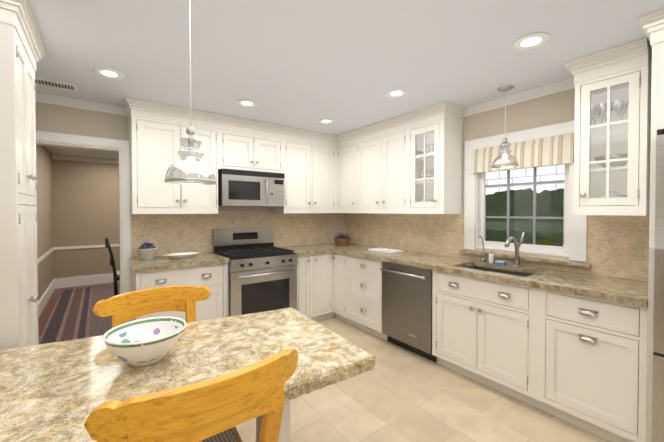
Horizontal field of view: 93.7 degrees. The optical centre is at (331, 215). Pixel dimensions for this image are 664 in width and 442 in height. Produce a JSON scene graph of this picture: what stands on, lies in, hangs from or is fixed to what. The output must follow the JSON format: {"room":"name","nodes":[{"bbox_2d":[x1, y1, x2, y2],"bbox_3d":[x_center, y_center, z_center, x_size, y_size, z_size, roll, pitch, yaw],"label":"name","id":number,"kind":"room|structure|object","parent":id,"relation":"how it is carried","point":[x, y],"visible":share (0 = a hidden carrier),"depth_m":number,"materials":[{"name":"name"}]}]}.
{"room":"kitchen","nodes":[
{"label":"kitchen","id":0,"kind":"room"},
{"bbox_2d":[36,145,55,300],"bbox_3d":[-4.082,0.129,4.245,0.120,2.410,3.860,-1,1,-37],"label":"wall","id":1,"kind":"structure","parent":0,"point":[46,208],"depth_m":4.80,"materials":[{"name":"beige paint"}]},
{"bbox_2d":[38,154,55,317],"bbox_3d":[-3.935,0.131,4.167,0.022,2.410,3.560,-1,1,-37],"label":"trim","id":2,"kind":"structure","parent":1,"relation":"attached to","point":[49,291],"depth_m":4.68,"materials":[{"name":"white wood"}]},
{"bbox_2d":[52,159,119,278],"bbox_3d":[-4.156,0.100,6.299,2.220,2.410,0.120,-1,1,-37],"label":"wall","id":3,"kind":"structure","parent":0,"point":[77,203],"depth_m":5.86,"materials":[{"name":"beige paint"}]},
{"bbox_2d":[54,155,119,288],"bbox_3d":[-4.092,0.100,6.247,2.200,2.410,0.040,-1,1,-37],"label":"trim","id":4,"kind":"structure","parent":3,"relation":"attached to","point":[58,283],"depth_m":5.84,"materials":[{"name":"white wood"}]},
{"bbox_2d":[35,102,271,210],"bbox_3d":[-1.477,0.122,3.707,4.190,2.440,0.120,-1,1,-37],"label":"wall","id":5,"kind":"structure","parent":0,"point":[65,120],"depth_m":2.96,"materials":[{"name":"beige paint"}]},
{"bbox_2d":[35,92,126,115],"bbox_3d":[-2.536,-1.047,2.801,1.190,0.074,0.036,-1,1,-37],"label":"crown molding","id":6,"kind":"structure","parent":5,"relation":"attached to","point":[39,97],"depth_m":2.92,"materials":[{"name":"white wood"}]},
{"bbox_2d":[36,130,130,322],"bbox_3d":[-2.454,0.298,2.962,0.906,2.110,0.148,-1,1,-37],"label":"door frame","id":7,"kind":"structure","parent":5,"relation":"attached to","point":[121,147],"depth_m":3.13,"materials":[{"name":"white wood"}]},
{"bbox_2d":[127,98,190,213],"bbox_3d":[-1.776,-0.554,3.187,0.481,1.068,0.320,-1,1,-37],"label":"upper cabinet","id":8,"kind":"object","parent":5,"relation":"attached to","point":[156,130],"depth_m":3.04,"materials":[{"name":"white wood"}]},
{"bbox_2d":[191,109,218,213],"bbox_3d":[-1.510,-0.557,3.385,0.435,1.068,0.320,-1,1,-37],"label":"upper cabinet","id":9,"kind":"object","parent":5,"relation":"attached to","point":[204,198],"depth_m":3.32,"materials":[{"name":"white wood"}]},
{"bbox_2d":[219,114,258,164],"bbox_3d":[-1.146,-0.806,3.654,0.474,0.578,0.320,-1,1,-37],"label":"upper cabinet","id":10,"kind":"object","parent":5,"relation":"attached to","point":[238,137],"depth_m":3.52,"materials":[{"name":"white wood"}]},
{"bbox_2d":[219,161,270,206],"bbox_3d":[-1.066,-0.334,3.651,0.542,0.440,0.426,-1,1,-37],"label":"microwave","id":11,"kind":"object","parent":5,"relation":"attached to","point":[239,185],"depth_m":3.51,"materials":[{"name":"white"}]},
{"bbox_2d":[218,169,284,206],"bbox_3d":[-0.982,-0.315,3.714,0.752,0.400,0.426,-1,1,-37],"label":"microwave","id":12,"kind":"object","parent":5,"relation":"attached to","point":[236,187],"depth_m":3.55,"materials":[{"name":"silver metal"}]},
{"bbox_2d":[259,122,286,168],"bbox_3d":[-0.876,-0.809,3.855,0.454,0.578,0.320,-1,1,-37],"label":"upper cabinet","id":13,"kind":"object","parent":5,"relation":"attached to","point":[272,138],"depth_m":3.77,"materials":[{"name":"white wood"}]},
{"bbox_2d":[271,169,286,208],"bbox_3d":[-0.777,-0.338,3.893,0.210,0.440,0.385,-1,1,-37],"label":"control panel","id":14,"kind":"object","parent":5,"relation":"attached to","point":[278,176],"depth_m":3.77,"materials":[{"name":"white metal"}]},
{"bbox_2d":[272,127,306,212],"bbox_3d":[-0.500,-0.568,4.139,0.485,1.068,0.320,-1,1,-37],"label":"upper cabinet","id":15,"kind":"object","parent":5,"relation":"attached to","point":[296,138],"depth_m":3.98,"materials":[{"name":"white wood"}]},
{"bbox_2d":[307,130,334,212],"bbox_3d":[-0.209,-0.571,4.341,0.527,1.068,0.344,-1,1,-37],"label":"upper cabinet","id":16,"kind":"object","parent":5,"relation":"attached to","point":[320,146],"depth_m":4.20,"materials":[{"name":"white wood"}]},
{"bbox_2d":[38,282,610,441],"bbox_3d":[-0.753,1.405,2.856,4.070,0.100,10.100,-1,1,-37],"label":"floor","id":17,"kind":"structure","parent":0,"point":[398,394],"depth_m":2.19,"materials":[{"name":"tile"}]},
{"bbox_2d":[0,0,45,349],"bbox_3d":[-1.934,0.154,1.587,0.660,2.438,0.710,-1,1,-37],"label":"pantry","id":18,"kind":"object","parent":17,"relation":"on","point":[22,51],"visible":0.92,"depth_m":1.54,"materials":[{"name":"white wood"}]},
{"bbox_2d":[39,284,119,344],"bbox_3d":[-2.998,1.322,4.691,1.870,0.011,3.270,-1,1,-37],"label":"rug","id":19,"kind":"object","parent":17,"relation":"on","point":[72,316],"depth_m":4.06,"materials":[{"name":"multicoloured fabric"}]},
{"bbox_2d":[105,237,119,295],"bbox_3d":[-3.096,0.817,4.717,0.547,0.998,0.420,-1,1,-37],"label":"chair","id":20,"kind":"object","parent":19,"relation":"on","point":[116,276],"visible":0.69,"depth_m":4.46,"materials":[{"name":"black wood"}]},
{"bbox_2d":[92,285,210,327],"bbox_3d":[-0.867,0.902,1.606,0.585,0.948,0.644,-1,1,-37],"label":"chair","id":21,"kind":"object","parent":17,"relation":"on","point":[124,308],"visible":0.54,"depth_m":1.80,"materials":[{"name":"yellow wood"}]},
{"bbox_2d":[129,252,229,320],"bbox_3d":[-1.558,0.892,3.175,0.822,0.915,0.628,-1,1,-37],"label":"base cabinet","id":22,"kind":"object","parent":17,"relation":"on","point":[209,270],"visible":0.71,"depth_m":3.02,"materials":[{"name":"white wood"}]},
{"bbox_2d":[136,237,157,259],"bbox_3d":[-1.866,0.322,3.144,0.188,0.225,0.188,-1,1,-37],"label":"basket","id":23,"kind":"object","parent":22,"relation":"on","point":[146,251],"visible":1,"depth_m":3.09,"materials":[{"name":"wicker"}]},
{"bbox_2d":[163,252,199,258],"bbox_3d":[-1.546,0.411,3.210,0.352,0.044,0.218,-1,1,-37],"label":"oval dish","id":24,"kind":"object","parent":22,"relation":"on","point":[181,255],"visible":0.98,"depth_m":3.18,"materials":[{"name":"ceramic"}]},
{"bbox_2d":[0,307,374,441],"bbox_3d":[-0.889,0.997,1.285,1.926,0.760,1.058,-1,1,-33],"label":"table","id":25,"kind":"object","parent":17,"relation":"on","point":[60,391],"visible":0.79,"depth_m":1.27,"materials":[{"name":"stone"}]},
{"bbox_2d":[102,317,186,366],"bbox_3d":[-0.790,0.548,1.330,0.308,0.135,0.308,0,1,19],"label":"bowl","id":26,"kind":"object","parent":25,"relation":"on","point":[144,342],"visible":1,"depth_m":1.31,"materials":[{"name":"ceramic"}]},
{"bbox_2d":[84,348,297,441],"bbox_3d":[-0.468,0.910,1.072,0.585,0.948,0.644,-1,1,-37],"label":"chair","id":27,"kind":"object","parent":17,"relation":"on","point":[218,408],"visible":1,"depth_m":0.81,"materials":[{"name":"yellow wood"}]},
{"bbox_2d":[212,228,297,316],"bbox_3d":[-0.892,0.754,3.609,0.756,1.180,0.722,-1,1,-37],"label":"range","id":28,"kind":"object","parent":17,"relation":"on","point":[262,273],"visible":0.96,"depth_m":3.42,"materials":[{"name":"silver metal"}]},
{"bbox_2d":[297,252,334,321],"bbox_3d":[-0.367,0.900,4.050,0.593,0.874,0.653,-1,1,-37],"label":"base cabinet","id":29,"kind":"object","parent":17,"relation":"on","point":[315,270],"depth_m":3.84,"materials":[{"name":"white wood"}]},
{"bbox_2d":[335,252,406,339],"bbox_3d":[0.494,0.903,3.827,0.636,0.874,0.884,-1,1,-37],"label":"base cabinet","id":30,"kind":"object","parent":17,"relation":"on","point":[358,279],"depth_m":3.61,"materials":[{"name":"white wood"}]},
{"bbox_2d":[284,244,366,255],"bbox_3d":[-0.144,0.440,4.225,1.174,0.039,0.628,-1,1,-37],"label":"countertop","id":31,"kind":"structure","parent":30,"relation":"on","point":[299,249],"depth_m":4.14,"materials":[{"name":"beige stone"}]},
{"bbox_2d":[333,232,350,245],"bbox_3d":[0.148,0.326,4.449,0.262,0.180,0.262,-1,1,-37],"label":"basket","id":32,"kind":"object","parent":31,"relation":"on","point":[342,239],"visible":1,"depth_m":4.37,"materials":[{"name":"wicker"}]},
{"bbox_2d":[380,261,436,362],"bbox_3d":[0.925,0.914,3.212,0.666,0.870,0.608,-1,1,-37],"label":"dishwasher","id":33,"kind":"object","parent":17,"relation":"on","point":[407,307],"visible":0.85,"depth_m":3.02,"materials":[{"name":"silver metal"}]},
{"bbox_2d":[432,264,647,441],"bbox_3d":[1.555,0.923,2.438,0.598,0.874,1.376,-1,1,-37],"label":"base cabinet","id":34,"kind":"object","parent":17,"relation":"on","point":[570,347],"depth_m":2.09,"materials":[{"name":"white wood"}]},
{"bbox_2d":[331,246,478,271],"bbox_3d":[0.735,0.450,3.504,0.628,0.039,1.580,-1,1,-37],"label":"countertop","id":35,"kind":"structure","parent":34,"relation":"on","point":[415,259],"depth_m":3.17,"materials":[{"name":"beige stone"}]},
{"bbox_2d":[368,248,403,253],"bbox_3d":[0.638,0.414,3.712,0.220,0.024,0.370,-1,1,-37],"label":"tray","id":36,"kind":"object","parent":35,"relation":"on","point":[387,250],"visible":1,"depth_m":3.69,"materials":[{"name":"white ceramic"}]},
{"bbox_2d":[489,250,505,264],"bbox_3d":[1.510,0.379,2.847,0.057,0.119,0.142,-1,1,-37],"label":"sponge","id":37,"kind":"object","parent":34,"relation":"on","point":[491,257],"visible":1,"depth_m":2.86,"materials":[{"name":"blue"}]},
{"bbox_2d":[519,269,647,307],"bbox_3d":[1.761,0.470,2.131,0.627,0.039,0.648,-1,1,-37],"label":"countertop","id":38,"kind":"structure","parent":34,"relation":"on","point":[617,290],"depth_m":2.02,"materials":[{"name":"beige stone"}]},
{"bbox_2d":[637,8,663,441],"bbox_3d":[2.223,0.156,1.477,0.670,2.438,1.039,-1,1,-37],"label":"surround","id":39,"kind":"object","parent":17,"relation":"on","point":[651,25],"visible":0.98,"depth_m":1.67,"materials":[{"name":"white wood"}]},
{"bbox_2d":[652,134,663,441],"bbox_3d":[2.179,0.480,1.450,0.738,1.790,0.880,-1,1,-37],"label":"fridge","id":40,"kind":"object","parent":17,"relation":"on","point":[658,390],"visible":1,"depth_m":1.61,"materials":[{"name":"silver metal"}]},
{"bbox_2d":[29,0,663,159],"bbox_3d":[-0.765,-1.119,2.735,4.190,0.129,10.220,-1,1,-37],"label":"ceiling","id":41,"kind":"structure","parent":0,"point":[345,65],"depth_m":2.03,"materials":[{"name":"white paint"}]},
{"bbox_2d":[35,78,77,91],"bbox_3d":[-2.285,-1.076,2.549,0.310,0.010,0.160,-1,1,-37],"label":"ceiling vent","id":42,"kind":"object","parent":41,"relation":"in","point":[55,84],"visible":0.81,"depth_m":2.56,"materials":[{"name":"white metal"}]},
{"bbox_2d":[93,67,124,78],"bbox_3d":[-1.672,-1.073,2.337,0.189,0.010,0.205,-1,1,-37],"label":"recessed light","id":43,"kind":"object","parent":41,"relation":"in","point":[104,72],"depth_m":2.34,"materials":[{"name":"white"}]},
{"bbox_2d":[164,0,215,184],"bbox_3d":[-0.600,-0.601,1.318,0.201,0.924,0.201,-1,1,-37],"label":"light","id":44,"kind":"object","parent":41,"relation":"hanging from","point":[191,161],"visible":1,"depth_m":1.30,"materials":[{"name":"clear glass"}]},
{"bbox_2d":[237,99,257,106],"bbox_3d":[-0.811,-1.082,2.982,0.190,0.010,0.206,-1,1,-37],"label":"recessed light","id":45,"kind":"object","parent":41,"relation":"in","point":[244,102],"depth_m":2.99,"materials":[{"name":"white"}]},
{"bbox_2d":[318,119,334,123],"bbox_3d":[-0.065,-1.091,3.577,0.189,0.010,0.198,-1,1,-37],"label":"recessed light","id":46,"kind":"object","parent":41,"relation":"in","point":[324,121],"depth_m":3.59,"materials":[{"name":"white"}]},
{"bbox_2d":[385,89,407,97],"bbox_3d":[0.566,-1.079,2.732,0.198,0.010,0.194,-1,1,-37],"label":"recessed light","id":47,"kind":"object","parent":41,"relation":"in","point":[394,93],"depth_m":2.74,"materials":[{"name":"white"}]},
{"bbox_2d":[492,85,518,167],"bbox_3d":[1.467,-0.750,2.635,0.201,0.664,0.201,-1,1,-37],"label":"light","id":48,"kind":"object","parent":41,"relation":"hanging from","point":[504,155],"visible":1,"depth_m":2.62,"materials":[{"name":"clear glass"}]},
{"bbox_2d":[512,32,549,49],"bbox_3d":[1.212,-1.066,1.898,0.199,0.010,0.190,-1,1,-37],"label":"recessed light","id":49,"kind":"object","parent":41,"relation":"in","point":[531,41],"depth_m":1.90,"materials":[{"name":"white"}]},
{"bbox_2d":[462,88,574,258],"bbox_3d":[2.056,0.142,2.377,0.120,2.440,6.240,-1,1,-37],"label":"wall","id":50,"kind":"structure","parent":0,"point":[556,108],"depth_m":2.77,"materials":[{"name":"beige paint"}]},
{"bbox_2d":[335,129,358,212],"bbox_3d":[0.302,-0.570,4.278,0.384,1.068,0.457,-1,1,-37],"label":"upper cabinet","id":51,"kind":"object","parent":50,"relation":"attached to","point":[346,144],"depth_m":4.20,"materials":[{"name":"white wood"}]},
{"bbox_2d":[359,122,378,212],"bbox_3d":[0.580,-0.566,3.959,0.320,1.068,0.481,-1,1,-37],"label":"upper cabinet","id":52,"kind":"object","parent":50,"relation":"attached to","point":[369,135],"depth_m":3.86,"materials":[{"name":"white wood"}]},
{"bbox_2d":[131,211,648,281],"bbox_3d":[0.076,0.210,2.628,2.751,0.505,3.467,-1,1,-37],"label":"backsplash","id":53,"kind":"structure","parent":50,"relation":"attached to","point":[610,238],"depth_m":3.47,"materials":[{"name":"tile"}]},
{"bbox_2d":[177,230,183,240],"bbox_3d":[-1.686,0.220,3.461,0.072,0.115,0.008,-1,1,-37],"label":"electrical outlet plate","id":54,"kind":"object","parent":53,"relation":"attached to","point":[180,234],"depth_m":3.46,"materials":[{"name":"beige plastic"}]},
{"bbox_2d":[296,226,300,234],"bbox_3d":[-0.469,0.208,4.371,0.072,0.115,0.007,-1,1,-37],"label":"electrical outlet plate","id":55,"kind":"object","parent":53,"relation":"attached to","point":[298,229],"depth_m":4.37,"materials":[{"name":"beige plastic"}]},
{"bbox_2d":[362,227,365,234],"bbox_3d":[0.455,0.217,4.402,0.007,0.115,0.072,-1,1,-37],"label":"electrical outlet plate","id":56,"kind":"object","parent":53,"relation":"attached to","point":[363,228],"depth_m":4.40,"materials":[{"name":"beige plastic"}]},
{"bbox_2d":[427,232,435,242],"bbox_3d":[1.119,0.246,3.513,0.007,0.115,0.118,-1,1,-37],"label":"electrical outlet plate","id":57,"kind":"object","parent":53,"relation":"attached to","point":[431,237],"depth_m":3.51,"materials":[{"name":"beige plastic"}]},
{"bbox_2d":[628,244,642,260],"bbox_3d":[2.118,0.255,2.175,0.007,0.115,0.072,-1,1,-37],"label":"electrical outlet plate","id":58,"kind":"object","parent":53,"relation":"attached to","point":[634,251],"depth_m":2.17,"materials":[{"name":"beige plastic"}]},
{"bbox_2d":[379,113,430,213],"bbox_3d":[0.835,-0.561,3.617,0.320,1.068,0.451,-1,1,-37],"label":"upper cabinet","id":59,"kind":"object","parent":50,"relation":"attached to","point":[409,163],"depth_m":3.47,"materials":[{"name":"white wood"}]},
{"bbox_2d":[411,101,462,132],"bbox_3d":[1.084,-1.006,3.294,0.300,0.168,0.460,-1,1,-37],"label":"crown molding","id":60,"kind":"structure","parent":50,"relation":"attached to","point":[443,118],"depth_m":3.10,"materials":[{"name":"white wood"}]},
{"bbox_2d":[464,78,574,116],"bbox_3d":[1.644,-1.047,2.781,0.035,0.075,1.030,-1,1,-37],"label":"crown molding","id":61,"kind":"structure","parent":50,"relation":"attached to","point":[554,88],"depth_m":2.73,"materials":[{"name":"white wood"}]},
{"bbox_2d":[459,250,591,267],"bbox_3d":[1.661,0.370,2.796,0.115,0.029,1.060,-1,1,-37],"label":"sill","id":62,"kind":"structure","parent":50,"relation":"attached to","point":[562,262],"depth_m":2.63,"materials":[{"name":"beige stone"}]},
{"bbox_2d":[464,120,586,261],"bbox_3d":[1.704,-0.205,2.820,0.148,1.100,1.000,-1,1,-37],"label":"window","id":63,"kind":"structure","parent":50,"relation":"in","point":[575,234],"depth_m":2.79,"materials":[{"name":"white wood"}]},
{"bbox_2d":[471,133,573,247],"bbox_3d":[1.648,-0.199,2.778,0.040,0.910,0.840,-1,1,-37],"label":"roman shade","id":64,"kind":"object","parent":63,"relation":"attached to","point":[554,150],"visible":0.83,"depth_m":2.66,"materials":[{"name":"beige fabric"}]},
{"bbox_2d":[564,37,651,215],"bbox_3d":[1.905,-0.539,2.143,0.370,1.068,0.413,-1,1,-37],"label":"upper cabinet","id":65,"kind":"object","parent":50,"relation":"attached to","point":[612,134],"visible":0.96,"depth_m":2.07,"materials":[{"name":"white wood"}]},
{"label":"outside","id":66,"kind":"structure","parent":0,"visible":0},
{"bbox_2d":[485,164,564,246],"bbox_3d":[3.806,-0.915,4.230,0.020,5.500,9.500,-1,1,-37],"label":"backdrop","id":67,"kind":"structure","parent":66,"point":[552,226],"depth_m":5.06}
]}

